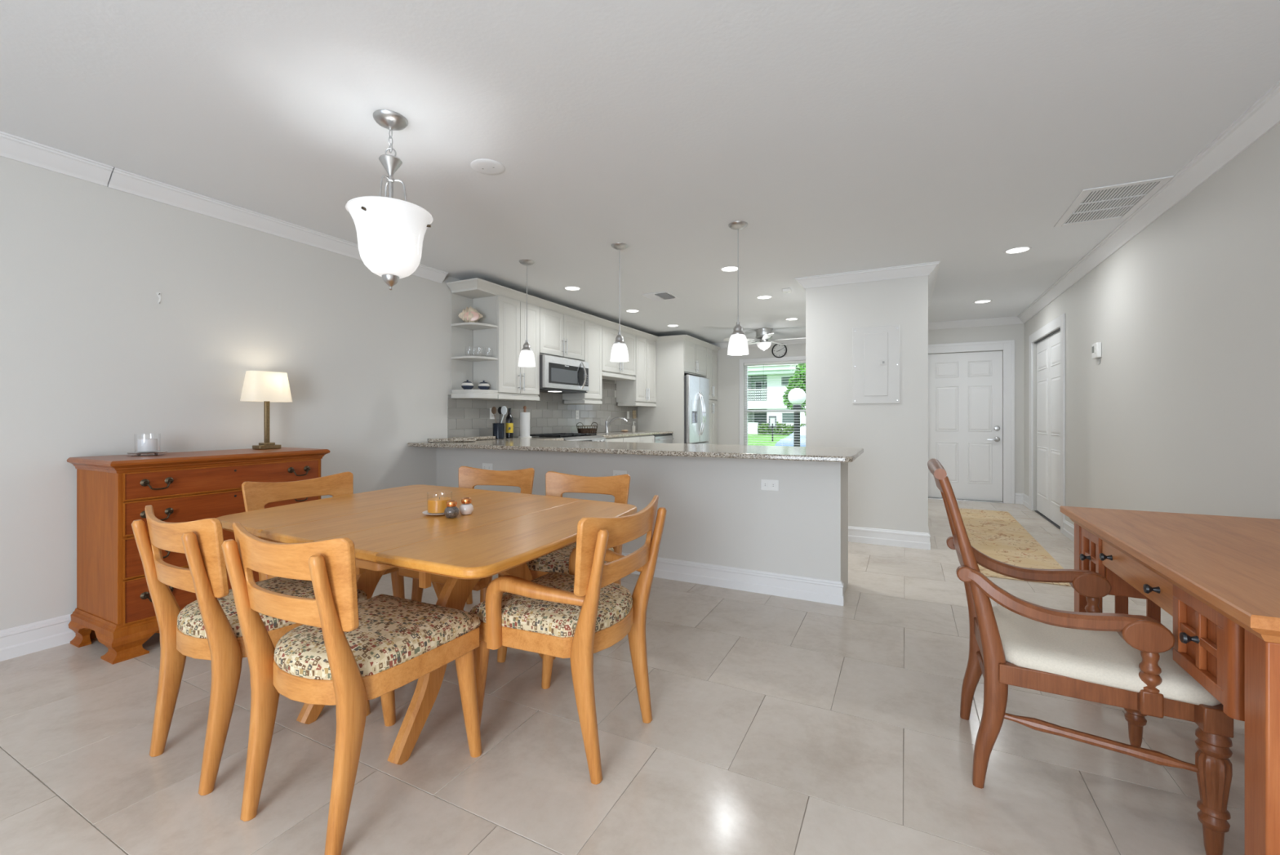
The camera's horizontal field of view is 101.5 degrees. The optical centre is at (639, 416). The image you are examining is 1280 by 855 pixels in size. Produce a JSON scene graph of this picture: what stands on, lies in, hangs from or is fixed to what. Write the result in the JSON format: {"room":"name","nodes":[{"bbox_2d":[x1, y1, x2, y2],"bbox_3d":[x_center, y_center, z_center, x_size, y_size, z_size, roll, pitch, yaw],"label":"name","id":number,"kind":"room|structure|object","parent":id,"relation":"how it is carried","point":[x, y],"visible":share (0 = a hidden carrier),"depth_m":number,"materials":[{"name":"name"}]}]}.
{"room":"dining room","nodes":[
{"label":"dining room","id":0,"kind":"room"},
{"bbox_2d":[0,155,637,630],"bbox_3d":[-1.963,-0.060,4.668,0.106,2.520,11.750,0,0,27],"label":"wall","id":1,"kind":"structure","parent":0,"point":[91,360],"depth_m":3.07,"materials":[{"name":"white paint"}]},
{"bbox_2d":[0,613,75,661],"bbox_3d":[-3.187,1.079,2.130,0.018,0.142,5.915,0,0,27],"label":"baseboard","id":2,"kind":"structure","parent":1,"relation":"attached to","point":[27,638],"depth_m":2.56,"materials":[{"name":"white wood"}]},
{"bbox_2d":[0,131,448,283],"bbox_3d":[-3.144,-1.276,2.138,0.088,0.089,5.970,0,0,27],"label":"crown molding","id":3,"kind":"structure","parent":1,"relation":"attached to","point":[122,180],"depth_m":2.99,"materials":[{"name":"white"}]},
{"bbox_2d":[450,288,497,399],"bbox_3d":[-1.571,-0.680,4.966,0.333,1.010,0.278,0,0,27],"label":"shelf","id":4,"kind":"object","parent":1,"relation":"attached to","point":[461,331],"visible":1,"depth_m":4.97,"materials":[{"name":"grey paint"}]},
{"bbox_2d":[461,379,473,389],"bbox_3d":[-1.622,-0.303,4.915,0.114,0.093,0.113,0,0,27],"label":"jar","id":5,"kind":"object","parent":4,"relation":"on","point":[467,384],"visible":0.94,"depth_m":4.88,"materials":[{"name":"blue"}]},
{"bbox_2d":[458,306,482,322],"bbox_3d":[-1.604,-0.964,4.956,0.207,0.175,0.156,0,0,28],"label":"conch shell","id":6,"kind":"object","parent":4,"relation":"on","point":[470,314],"visible":0.94,"depth_m":4.91,"materials":[{"name":"beige"}]},
{"bbox_2d":[477,380,489,389],"bbox_3d":[-1.496,-0.303,5.008,0.114,0.093,0.113,0,0,27],"label":"jar","id":7,"kind":"object","parent":4,"relation":"on","point":[482,385],"visible":0.91,"depth_m":4.97,"materials":[{"name":"blue"}]},
{"bbox_2d":[472,294,539,400],"bbox_3d":[-1.346,-0.679,5.366,0.360,1.012,0.635,0,0,27],"label":"upper cabinet","id":8,"kind":"object","parent":1,"relation":"attached to","point":[513,382],"visible":0.88,"depth_m":5.15,"materials":[{"name":"grey paint"}]},
{"bbox_2d":[446,277,720,351],"bbox_3d":[-0.117,-1.211,7.094,0.535,0.072,5.573,0,0,32],"label":"crown molding","id":9,"kind":"structure","parent":8,"relation":"attached to","point":[467,284],"depth_m":5.85,"materials":[{"name":"grey paint"}]},
{"bbox_2d":[539,306,584,360],"bbox_3d":[-1.004,-0.930,6.040,0.360,0.510,0.873,0,0,27],"label":"upper cabinet","id":10,"kind":"object","parent":1,"relation":"attached to","point":[561,335],"visible":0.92,"depth_m":5.93,"materials":[{"name":"grey paint"}]},
{"bbox_2d":[539,354,588,393],"bbox_3d":[-0.960,-0.474,6.018,0.460,0.376,0.865,0,0,27],"label":"microwave","id":11,"kind":"object","parent":10,"relation":"attached to","point":[557,375],"visible":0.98,"depth_m":5.87,"materials":[{"name":"grey metal"}]},
{"bbox_2d":[562,320,602,404],"bbox_3d":[-0.726,-0.674,6.622,0.330,1.022,0.413,0,0,27],"label":"upper cabinet","id":12,"kind":"object","parent":1,"relation":"attached to","point":[593,331],"visible":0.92,"depth_m":6.52,"materials":[{"name":"grey paint"}]},
{"bbox_2d":[601,325,635,380],"bbox_3d":[-0.405,-0.859,7.222,0.360,0.652,0.943,0,0,27],"label":"upper cabinet","id":13,"kind":"object","parent":1,"relation":"attached to","point":[614,371],"visible":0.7,"depth_m":7.09,"materials":[{"name":"grey paint"}]},
{"bbox_2d":[616,336,656,406],"bbox_3d":[-0.033,-0.674,7.954,0.360,1.022,0.696,0,0,27],"label":"upper cabinet","id":14,"kind":"object","parent":1,"relation":"attached to","point":[641,392],"visible":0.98,"depth_m":7.76,"materials":[{"name":"grey paint"}]},
{"bbox_2d":[0,497,1244,854],"bbox_3d":[0.405,1.190,3.467,5.415,0.080,11.750,0,0,27],"label":"floor","id":15,"kind":"structure","parent":0,"point":[779,725],"depth_m":1.80,"materials":[{"name":"beige tile"}]},
{"bbox_2d":[66,447,330,663],"bbox_3d":[-2.438,0.677,2.991,0.515,0.945,1.036,0,0,27],"label":"dresser","id":16,"kind":"object","parent":15,"relation":"on","point":[115,606],"visible":0.45,"depth_m":2.60,"materials":[{"name":"brown wood"}]},
{"bbox_2d":[126,450,167,455],"bbox_3d":[-2.649,0.197,2.813,0.160,0.015,0.160,0,0,27],"label":"dish","id":17,"kind":"object","parent":16,"relation":"on","point":[138,453],"visible":0.99,"depth_m":2.78,"materials":[{"name":"silver metal"}]},
{"bbox_2d":[133,433,157,452],"bbox_3d":[-2.649,0.140,2.813,0.104,0.098,0.104,0,0,27],"label":"jar candle","id":18,"kind":"object","parent":17,"relation":"on","point":[144,444],"visible":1,"depth_m":2.78,"materials":[{"name":"white wax"}]},
{"bbox_2d":[240,370,292,448],"bbox_3d":[-2.396,-0.042,3.357,0.160,0.492,0.272,0,0,27],"label":"table lamp","id":19,"kind":"object","parent":16,"relation":"on","point":[266,387],"visible":1,"depth_m":3.32,"materials":[{"name":"white fabric"}]},
{"bbox_2d":[131,504,370,795],"bbox_3d":[-1.379,0.729,1.893,0.506,0.848,0.575,0,0,29],"label":"dining chair","id":20,"kind":"object","parent":15,"relation":"on","point":[208,627],"visible":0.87,"depth_m":1.66,"materials":[{"name":"brown wood"}]},
{"bbox_2d":[177,576,367,638],"bbox_3d":[-1.369,0.674,1.911,0.470,0.079,0.480,0,0,29],"label":"seat cushion","id":21,"kind":"object","parent":20,"relation":"on","point":[190,624],"depth_m":1.74,"materials":[{"name":"fabric"}]},
{"bbox_2d":[241,471,404,598],"bbox_3d":[-1.536,0.729,2.584,0.574,0.848,0.546,0,0,27],"label":"armchair","id":22,"kind":"object","parent":15,"relation":"on","point":[256,495],"visible":0.3,"depth_m":2.65,"materials":[{"name":"brown wood"}]},
{"bbox_2d":[221,521,481,854],"bbox_3d":[-0.863,0.729,1.631,0.506,0.848,0.575,0,0,25],"label":"dining chair","id":23,"kind":"object","parent":15,"relation":"on","point":[346,653],"visible":1,"depth_m":1.46,"materials":[{"name":"brown wood"}]},
{"bbox_2d":[273,593,480,679],"bbox_3d":[-0.854,0.674,1.650,0.470,0.079,0.480,0,0,25],"label":"seat cushion","id":24,"kind":"object","parent":23,"relation":"on","point":[393,634],"depth_m":1.54,"materials":[{"name":"fabric"}]},
{"bbox_2d":[216,484,636,764],"bbox_3d":[-0.894,0.788,2.287,1.636,0.759,1.193,0,0,27],"label":"dining table","id":25,"kind":"object","parent":15,"relation":"on","point":[388,528],"visible":0.67,"depth_m":1.94,"materials":[{"name":"brown wood"}]},
{"bbox_2d":[422,510,444,515],"bbox_3d":[-0.843,0.402,2.199,0.134,0.010,0.134,0,0,27],"label":"dish","id":26,"kind":"object","parent":25,"relation":"on","point":[425,512],"visible":0.34,"depth_m":2.17,"materials":[{"name":"white ceramic"}]},
{"bbox_2d":[426,497,451,513],"bbox_3d":[-0.843,0.359,2.199,0.100,0.086,0.100,0,0,27],"label":"jar candle","id":27,"kind":"object","parent":26,"relation":"on","point":[437,504],"visible":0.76,"depth_m":2.16,"materials":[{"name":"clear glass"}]},
{"bbox_2d":[444,499,459,517],"bbox_3d":[-0.764,0.372,2.120,0.060,0.071,0.060,0,0,27],"label":"pepper shaker","id":28,"kind":"object","parent":25,"relation":"on","point":[451,510],"visible":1,"depth_m":2.10,"materials":[{"name":"clear glass"}]},
{"bbox_2d":[458,497,474,514],"bbox_3d":[-0.728,0.372,2.191,0.060,0.071,0.060,0,0,27],"label":"salt shaker","id":29,"kind":"object","parent":25,"relation":"on","point":[466,508],"visible":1,"depth_m":2.17,"materials":[{"name":"clear glass"}]},
{"bbox_2d":[411,466,534,604],"bbox_3d":[-0.930,0.729,2.964,0.506,0.848,0.575,0,0,14],"label":"dining chair","id":30,"kind":"object","parent":15,"relation":"on","point":[468,477],"visible":0.23,"depth_m":3.20,"materials":[{"name":"brown wood"}]},
{"bbox_2d":[497,471,630,662],"bbox_3d":[-0.366,0.729,2.645,0.506,0.848,0.575,0,0,20],"label":"dining chair","id":31,"kind":"object","parent":15,"relation":"on","point":[557,483],"visible":0.3,"depth_m":2.80,"materials":[{"name":"brown wood"}]},
{"bbox_2d":[526,542,613,573],"bbox_3d":[-0.373,0.674,2.626,0.470,0.079,0.480,0,0,20],"label":"seat cushion","id":32,"kind":"object","parent":31,"relation":"on","point":[557,561],"depth_m":2.41,"materials":[{"name":"fabric"}]},
{"bbox_2d":[529,432,606,441],"bbox_3d":[-0.852,0.661,5.969,0.690,0.937,0.795,0,0,27],"label":"range","id":33,"kind":"object","parent":15,"relation":"on","point":[566,436],"visible":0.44,"depth_m":5.82,"materials":[{"name":"silver metal"}]},
{"bbox_2d":[531,435,592,437],"bbox_3d":[-0.908,0.233,5.997,0.565,0.034,0.795,0,0,27],"label":"cooktop","id":34,"kind":"object","parent":33,"relation":"in","point":[533,436],"depth_m":5.69,"materials":[{"name":"black glass"}]},
{"bbox_2d":[470,494,666,784],"bbox_3d":[-0.257,0.729,1.920,0.574,0.848,0.546,0,0,27],"label":"armchair","id":35,"kind":"object","parent":15,"relation":"on","point":[577,615],"visible":0.96,"depth_m":1.74,"materials":[{"name":"brown wood"}]},
{"bbox_2d":[470,571,632,637],"bbox_3d":[-0.276,0.674,1.930,0.480,0.079,0.470,0,0,27],"label":"seat cushion","id":36,"kind":"object","parent":35,"relation":"on","point":[520,615],"depth_m":1.76,"materials":[{"name":"fabric"}]},
{"bbox_2d":[605,436,622,441],"bbox_3d":[-0.584,0.702,6.572,0.638,0.896,0.505,0,0,27],"label":"base cabinet","id":37,"kind":"object","parent":15,"relation":"on","point":[617,438],"visible":0.06,"depth_m":6.48,"materials":[{"name":"grey paint"}]},
{"bbox_2d":[591,431,673,437],"bbox_3d":[-0.235,0.235,7.279,0.624,0.034,2.085,0,0,27],"label":"countertop","id":38,"kind":"structure","parent":37,"relation":"on","point":[611,434],"depth_m":7.09,"materials":[{"name":"grey stone"}]},
{"bbox_2d":[576,422,598,433],"bbox_3d":[-0.668,0.143,6.641,0.227,0.151,0.357,0,0,27],"label":"wire basket","id":39,"kind":"object","parent":38,"relation":"on","point":[583,430],"visible":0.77,"depth_m":6.55,"materials":[{"name":"brown metal"}]},
{"bbox_2d":[604,415,627,432],"bbox_3d":[-0.329,0.100,7.281,0.326,0.240,0.117,0,0,6],"label":"kitchen faucet","id":40,"kind":"object","parent":38,"relation":"on","point":[606,424],"visible":0.99,"depth_m":7.24,"materials":[{"name":"silver metal"}]},
{"bbox_2d":[621,434,654,442],"bbox_3d":[-0.258,0.702,7.215,0.638,0.896,0.934,0,0,27],"label":"base cabinet","id":41,"kind":"object","parent":15,"relation":"on","point":[642,438],"visible":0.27,"depth_m":7.10,"materials":[{"name":"grey paint"}]},
{"bbox_2d":[653,433,673,443],"bbox_3d":[0.112,0.693,7.913,0.651,0.874,0.635,0,0,27],"label":"dishwasher","id":42,"kind":"object","parent":15,"relation":"on","point":[664,437],"visible":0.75,"depth_m":7.78,"materials":[{"name":"grey metal"}]},
{"bbox_2d":[637,339,706,443],"bbox_3d":[0.558,-0.018,8.614,0.828,2.335,1.010,0,0,27],"label":"refrigerator surround","id":43,"kind":"object","parent":15,"relation":"on","point":[675,359],"visible":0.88,"depth_m":8.13,"materials":[{"name":"grey paint"}]},
{"bbox_2d":[684,374,709,444],"bbox_3d":[0.618,0.245,8.564,0.925,1.790,0.915,0,0,27],"label":"refrigerator","id":44,"kind":"object","parent":15,"relation":"on","point":[696,388],"visible":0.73,"depth_m":8.26,"materials":[{"name":"grey metal"}]},
{"bbox_2d":[702,347,717,444],"bbox_3d":[0.924,-0.018,9.335,0.828,2.335,0.603,0,0,27],"label":"pantry cabinet","id":45,"kind":"object","parent":15,"relation":"on","point":[711,355],"visible":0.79,"depth_m":9.20,"materials":[{"name":"grey paint"}]},
{"bbox_2d":[959,507,1071,586],"bbox_3d":[3.459,1.146,5.052,0.570,0.008,3.160,0,0,28],"label":"runner rug","id":46,"kind":"object","parent":15,"relation":"on","point":[997,535],"visible":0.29,"depth_m":4.75,"materials":[{"name":"beige carpet"}]},
{"bbox_2d":[927,458,1233,854],"bbox_3d":[1.337,0.653,1.727,0.678,0.997,0.582,0,0,27],"label":"armchair","id":47,"kind":"object","parent":15,"relation":"on","point":[1126,661],"visible":1,"depth_m":1.53,"materials":[{"name":"brown wood"}]},
{"bbox_2d":[992,604,1221,706],"bbox_3d":[1.421,0.725,1.684,0.488,0.062,0.536,0,0,27],"label":"seat cushion","id":48,"kind":"object","parent":47,"relation":"on","point":[1094,659],"depth_m":1.53,"materials":[{"name":"beige fabric"}]},
{"bbox_2d":[1060,505,1279,854],"bbox_3d":[1.863,0.769,1.488,0.764,0.761,1.418,0,0,27],"label":"writing desk","id":49,"kind":"object","parent":15,"relation":"on","point":[1217,576],"visible":0.88,"depth_m":1.30,"materials":[{"name":"brown wood"}]},
{"bbox_2d":[0,0,1279,343],"bbox_3d":[0.405,-1.370,3.467,5.415,0.100,11.750,0,0,27],"label":"ceiling","id":50,"kind":"structure","parent":0,"point":[846,135],"depth_m":2.30,"materials":[{"name":"white paint"}]},
{"bbox_2d":[345,109,432,289],"bbox_3d":[-1.105,-0.941,2.316,0.350,0.758,0.350,0,0,27],"label":"dining pendant","id":51,"kind":"object","parent":50,"relation":"hanging from","point":[391,231],"visible":1,"depth_m":2.23,"materials":[{"name":"white glass"}]},
{"bbox_2d":[470,159,505,175],"bbox_3d":[-0.803,-1.316,2.762,0.176,0.008,0.176,0,0,27],"label":"cover plate","id":52,"kind":"object","parent":50,"relation":"attached to","point":[486,166],"visible":1,"depth_m":2.75,"materials":[{"name":"white paint"}]},
{"bbox_2d":[518,258,535,367],"bbox_3d":[-0.961,-0.875,4.440,0.146,0.890,0.146,0,0,27],"label":"pendant light","id":53,"kind":"object","parent":50,"relation":"hanging from","point":[526,357],"visible":1,"depth_m":4.40,"materials":[{"name":"white glass"}]},
{"bbox_2d":[563,285,581,290],"bbox_3d":[-0.694,-1.317,5.364,0.184,0.004,0.184,0,0,27],"label":"recessed light","id":54,"kind":"object","parent":50,"relation":"in","point":[569,287],"visible":1,"depth_m":5.37,"materials":[{"name":"white"}]},
{"bbox_2d":[609,242,628,361],"bbox_3d":[-0.158,-0.875,4.027,0.146,0.890,0.146,0,0,27],"label":"pendant light","id":55,"kind":"object","parent":50,"relation":"hanging from","point":[619,353],"visible":1,"depth_m":3.99,"materials":[{"name":"white glass"}]},
{"bbox_2d":[640,291,678,301],"bbox_3d":[0.216,-1.309,5.699,0.310,0.022,0.310,0,0,27],"label":"ceiling vent","id":56,"kind":"object","parent":50,"relation":"in","point":[663,295],"visible":1,"depth_m":5.66,"materials":[{"name":"white metal"}]},
{"bbox_2d":[720,266,740,271],"bbox_3d":[0.803,-1.317,4.661,0.184,0.004,0.184,0,0,27],"label":"recessed light","id":57,"kind":"object","parent":50,"relation":"in","point":[726,268],"visible":0.84,"depth_m":4.66,"materials":[{"name":"white"}]},
{"bbox_2d":[727,221,748,355],"bbox_3d":[0.673,-0.875,3.589,0.146,0.890,0.146,0,0,27],"label":"pendant light","id":58,"kind":"object","parent":50,"relation":"hanging from","point":[738,344],"visible":1,"depth_m":3.56,"materials":[{"name":"white glass"}]},
{"bbox_2d":[723,328,803,350],"bbox_3d":[1.917,-1.161,7.893,1.183,0.316,1.226,0,0,27],"label":"ceiling fan","id":59,"kind":"object","parent":50,"relation":"hanging from","point":[763,335],"visible":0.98,"depth_m":7.83,"materials":[{"name":"silver metal"}]},
{"bbox_2d":[755,295,773,299],"bbox_3d":[1.370,-1.317,5.759,0.184,0.004,0.184,0,0,27],"label":"recessed light","id":60,"kind":"object","parent":50,"relation":"in","point":[762,297],"visible":1,"depth_m":5.76,"materials":[{"name":"white"}]},
{"bbox_2d":[782,288,791,293],"bbox_3d":[1.518,-1.299,5.397,0.080,0.042,0.080,0,0,27],"label":"ceiling sensor","id":61,"kind":"object","parent":50,"relation":"attached to","point":[784,290],"visible":1,"depth_m":5.37,"materials":[{"name":"white plastic"}]},
{"bbox_2d":[973,299,991,303],"bbox_3d":[3.916,-1.317,5.975,0.184,0.004,0.184,0,0,27],"label":"recessed light","id":62,"kind":"object","parent":50,"relation":"in","point":[982,300],"visible":1,"depth_m":5.98,"materials":[{"name":"white"}]},
{"bbox_2d":[1003,246,1031,253],"bbox_3d":[2.987,-1.317,4.136,0.184,0.004,0.184,0,0,27],"label":"recessed light","id":63,"kind":"object","parent":50,"relation":"in","point":[1020,249],"visible":1,"depth_m":4.13,"materials":[{"name":"white"}]},
{"bbox_2d":[1053,175,1173,227],"bbox_3d":[2.894,-1.316,3.241,0.390,0.008,0.660,0,0,27],"label":"ceiling vent","id":64,"kind":"object","parent":50,"relation":"in","point":[1120,201],"visible":1,"depth_m":3.20,"materials":[{"name":"white metal"}]},
{"bbox_2d":[436,447,848,594],"bbox_3d":[-0.208,0.727,4.198,3.462,0.947,0.470,0,0,27],"label":"wall","id":65,"kind":"structure","parent":0,"point":[718,512],"depth_m":3.54,"materials":[{"name":"white paint"}]},
{"bbox_2d":[482,462,493,470],"bbox_3d":[-1.311,0.434,4.490,0.115,0.072,0.008,0,0,27],"label":"wall outlet","id":66,"kind":"object","parent":65,"relation":"attached to","point":[485,465],"visible":0.87,"depth_m":4.49,"materials":[{"name":"white plastic"}]},
{"bbox_2d":[613,470,626,475],"bbox_3d":[-0.151,0.436,3.902,0.115,0.072,0.008,0,0,27],"label":"wall outlet","id":67,"kind":"object","parent":65,"relation":"attached to","point":[615,472],"visible":0.41,"depth_m":3.90,"materials":[{"name":"white plastic"}]},
{"bbox_2d":[407,436,863,462],"bbox_3d":[-0.090,0.236,4.325,3.554,0.032,1.432,0,0,27],"label":"countertop","id":68,"kind":"structure","parent":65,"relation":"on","point":[543,444],"depth_m":3.64,"materials":[{"name":"grey stone"}]},
{"bbox_2d":[426,437,475,442],"bbox_3d":[-1.668,0.204,4.636,0.400,0.032,0.170,0,0,-25],"label":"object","id":69,"kind":"object","parent":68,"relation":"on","point":[437,439],"visible":0.99,"depth_m":4.57,"materials":[{"name":"grey stone"}]},
{"bbox_2d":[452,435,495,439],"bbox_3d":[-1.595,0.204,5.036,0.210,0.032,0.380,0,0,27],"label":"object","id":70,"kind":"object","parent":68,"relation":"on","point":[477,437],"visible":0.65,"depth_m":5.03,"materials":[{"name":"grey stone"}]},
{"bbox_2d":[492,422,504,438],"bbox_3d":[-1.428,0.141,5.277,0.120,0.157,0.120,0,0,27],"label":"utensil crock","id":71,"kind":"object","parent":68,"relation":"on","point":[498,428],"visible":0.9,"depth_m":5.23,"materials":[{"name":"black ceramic"}]},
{"bbox_2d":[501,405,506,422],"bbox_3d":[-1.379,0.044,5.268,0.095,0.310,0.017,0,0,15],"label":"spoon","id":72,"kind":"object","parent":71,"relation":"in","point":[504,409],"visible":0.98,"depth_m":5.26,"materials":[{"name":"white"}]},
{"bbox_2d":[505,408,513,437],"bbox_3d":[-1.368,0.064,5.482,0.078,0.313,0.078,0,0,27],"label":"wine bottle","id":73,"kind":"object","parent":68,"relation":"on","point":[509,420],"visible":0.98,"depth_m":5.45,"materials":[{"name":"black glass"}]},
{"bbox_2d":[518,405,531,437],"bbox_3d":[-1.242,0.050,5.642,0.144,0.340,0.144,0,0,27],"label":"paper towel roll","id":74,"kind":"object","parent":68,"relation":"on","point":[524,416],"visible":1,"depth_m":5.60,"materials":[{"name":"white paper"}]},
{"bbox_2d":[622,551,844,605],"bbox_3d":[-0.303,1.079,3.990,3.480,0.142,0.048,0,0,27],"label":"baseboard","id":75,"kind":"structure","parent":65,"relation":"attached to","point":[804,588],"depth_m":3.44,"materials":[{"name":"white"}]},
{"bbox_2d":[760,479,778,490],"bbox_3d":[0.843,0.442,3.397,0.115,0.072,0.008,0,0,27],"label":"wall outlet","id":76,"kind":"object","parent":65,"relation":"attached to","point":[766,484],"visible":1,"depth_m":3.40,"materials":[{"name":"white plastic"}]},
{"bbox_2d":[715,342,805,444],"bbox_3d":[2.018,-0.060,9.191,3.115,2.520,0.120,0,0,27],"label":"wall","id":77,"kind":"structure","parent":0,"point":[728,366],"depth_m":9.32,"materials":[{"name":"white paint"}]},
{"bbox_2d":[711,337,805,348],"bbox_3d":[1.971,-1.276,9.098,2.915,0.088,0.088,0,0,27],"label":"crown molding","id":78,"kind":"structure","parent":77,"relation":"attached to","point":[792,340],"depth_m":8.88,"materials":[{"name":"white"}]},
{"bbox_2d":[739,355,805,444],"bbox_3d":[2.436,-0.145,8.937,1.490,1.750,0.145,0,0,27],"label":"window","id":79,"kind":"structure","parent":77,"relation":"in","point":[742,362],"depth_m":9.21,"materials":[{"name":"white"}]},
{"bbox_2d":[744,360,805,444],"bbox_3d":[2.428,-0.139,8.922,1.316,1.618,0.069,0,0,27],"label":"blind","id":80,"kind":"object","parent":79,"relation":"attached to","point":[798,361],"visible":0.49,"depth_m":8.96,"materials":[{"name":"white plastic"}]},
{"bbox_2d":[771,342,786,357],"bbox_3d":[2.379,-1.135,8.924,0.256,0.256,0.029,0,0,27],"label":"wall clock","id":81,"kind":"object","parent":77,"relation":"attached to","point":[778,350],"visible":0.92,"depth_m":8.93,"materials":[{"name":"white plastic"}]},
{"bbox_2d":[805,275,928,533],"bbox_3d":[2.469,-0.060,5.610,1.028,2.520,1.860,0,0,27],"label":"wall","id":82,"kind":"structure","parent":0,"point":[888,482],"depth_m":4.74,"materials":[{"name":"white paint"}]},
{"bbox_2d":[794,261,940,306],"bbox_3d":[2.449,-1.276,5.571,1.204,0.088,1.948,0,0,27],"label":"crown molding","id":83,"kind":"structure","parent":82,"relation":"attached to","point":[931,268],"depth_m":4.74,"materials":[{"name":"white"}]},
{"bbox_2d":[852,324,899,403],"bbox_3d":[2.131,-0.470,4.726,0.392,0.697,0.021,0,0,27],"label":"electrical panel","id":84,"kind":"object","parent":82,"relation":"attached to","point":[875,349],"visible":1,"depth_m":4.72,"materials":[{"name":"grey paint"}]},
{"bbox_2d":[848,525,930,549],"bbox_3d":[2.473,1.079,5.598,1.046,0.142,1.878,0,0,27],"label":"baseboard","id":85,"kind":"structure","parent":82,"relation":"attached to","point":[916,540],"depth_m":4.67,"materials":[{"name":"white"}]},
{"bbox_2d":[928,323,1024,502],"bbox_3d":[4.246,-0.060,7.708,2.400,2.520,0.710,0,0,27],"label":"wall","id":86,"kind":"structure","parent":0,"point":[1010,331],"depth_m":6.94,"materials":[{"name":"white paint"}]},
{"bbox_2d":[928,339,1014,503],"bbox_3d":[4.464,0.065,7.221,1.160,2.170,0.091,0,0,27],"label":"door","id":87,"kind":"structure","parent":86,"relation":"in","point":[965,389],"depth_m":7.17,"materials":[{"name":"white paint"}]},
{"bbox_2d":[928,315,1022,329],"bbox_3d":[4.021,-1.276,7.375,2.300,0.088,0.088,0,0,27],"label":"crown molding","id":88,"kind":"structure","parent":86,"relation":"attached to","point":[1006,320],"depth_m":7.10,"materials":[{"name":"white"}]},
{"bbox_2d":[1014,493,1023,504],"bbox_3d":[5.018,1.079,6.909,0.100,0.142,0.018,0,0,27],"label":"baseboard","id":89,"kind":"structure","parent":86,"relation":"attached to","point":[1018,496],"depth_m":6.91,"materials":[{"name":"white"}]},
{"bbox_2d":[1024,123,1279,524],"bbox_3d":[2.655,-0.060,1.984,0.140,2.520,11.140,0,0,27],"label":"wall","id":90,"kind":"structure","parent":0,"point":[1179,411],"depth_m":2.92,"materials":[{"name":"white paint"}]},
{"bbox_2d":[1022,493,1029,508],"bbox_3d":[4.967,1.079,6.717,0.018,0.142,0.405,0,0,27],"label":"baseboard","id":91,"kind":"structure","parent":90,"relation":"attached to","point":[1025,498],"depth_m":6.71,"materials":[{"name":"white"}]},
{"bbox_2d":[1029,313,1065,533],"bbox_3d":[4.551,0.068,5.815,0.093,2.165,1.580,0,0,27],"label":"door","id":92,"kind":"structure","parent":90,"relation":"in","point":[1051,348],"depth_m":5.81,"materials":[{"name":"white paint"}]},
{"bbox_2d":[1062,520,1074,542],"bbox_3d":[2.135,1.079,1.134,0.018,0.142,8.955,0,0,27],"label":"baseboard","id":93,"kind":"structure","parent":90,"relation":"attached to","point":[1068,528],"depth_m":4.96,"materials":[{"name":"white wood"}]},
{"bbox_2d":[1092,342,1101,358],"bbox_3d":[3.698,-0.537,4.235,0.034,0.120,0.130,0,0,27],"label":"thermostat","id":94,"kind":"object","parent":90,"relation":"attached to","point":[1096,347],"visible":1,"depth_m":4.19,"materials":[{"name":"white plastic"}]},
{"bbox_2d":[1017,80,1279,323],"bbox_3d":[2.553,-1.276,2.035,0.088,0.088,10.940,0,0,27],"label":"crown molding","id":95,"kind":"structure","parent":90,"relation":"attached to","point":[1264,115],"depth_m":2.86,"materials":[{"name":"white"}]},
{"label":"outside","id":96,"kind":"structure","parent":0,"visible":0},
{"bbox_2d":[747,432,788,445],"bbox_3d":[2.319,1.460,37.732,90.000,0.620,50.600,0,0,27],"label":"ground","id":97,"kind":"structure","parent":96,"point":[752,438],"depth_m":30.62,"materials":[{"name":"green plant"}]},
{"bbox_2d":[768,415,776,440],"bbox_3d":[6.955,0.635,27.419,0.400,1.370,0.060,0,0,27],"label":"sign","id":98,"kind":"object","parent":97,"relation":"on","point":[772,419],"visible":0.76,"depth_m":27.39,"materials":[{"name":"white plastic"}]},
{"bbox_2d":[747,364,805,434],"bbox_3d":[10.519,-2.000,40.637,15.600,6.900,8.400,0,0,27],"label":"apartment building","id":99,"kind":"structure","parent":97,"relation":"on","point":[753,395],"depth_m":37.73,"materials":[{"name":"white paint"}]},
{"bbox_2d":[757,421,805,435],"bbox_3d":[10.983,0.848,36.144,5.825,1.137,0.956,0,0,27],"label":"hedge","id":100,"kind":"object","parent":97,"relation":"on","point":[778,429],"visible":0.28,"depth_m":36.65,"materials":[{"name":"green plant"}]},
{"bbox_2d":[787,387,805,446],"bbox_3d":[3.579,0.553,11.920,0.396,2.433,0.396,0,0,27],"label":"globe street lamp","id":101,"kind":"object","parent":97,"relation":"on","point":[795,393],"visible":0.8,"depth_m":11.85,"materials":[{"name":"black plastic"}]},
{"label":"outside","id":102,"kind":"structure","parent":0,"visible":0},
{"bbox_3d":[0.106,1.817,22.316,60.000,0.165,6.900,0,0,27],"label":"road","id":103,"kind":"object","parent":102,"visible":0},
{"bbox_2d":[774,425,805,446],"bbox_3d":[6.929,1.005,19.552,1.980,1.460,4.400,0,0,45],"label":"parked car","id":104,"kind":"object","parent":103,"relation":"on","point":[789,440],"visible":0.02,"depth_m":18.75,"materials":[{"name":"blue paint"}]},
{"bbox_2d":[782,363,805,416],"bbox_3d":[5.648,-0.228,16.484,2.290,3.913,1.371,0,0,32],"label":"tree","id":105,"kind":"object","parent":103,"relation":"on","point":[794,382],"visible":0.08,"depth_m":16.55,"materials":[{"name":"green plant"}]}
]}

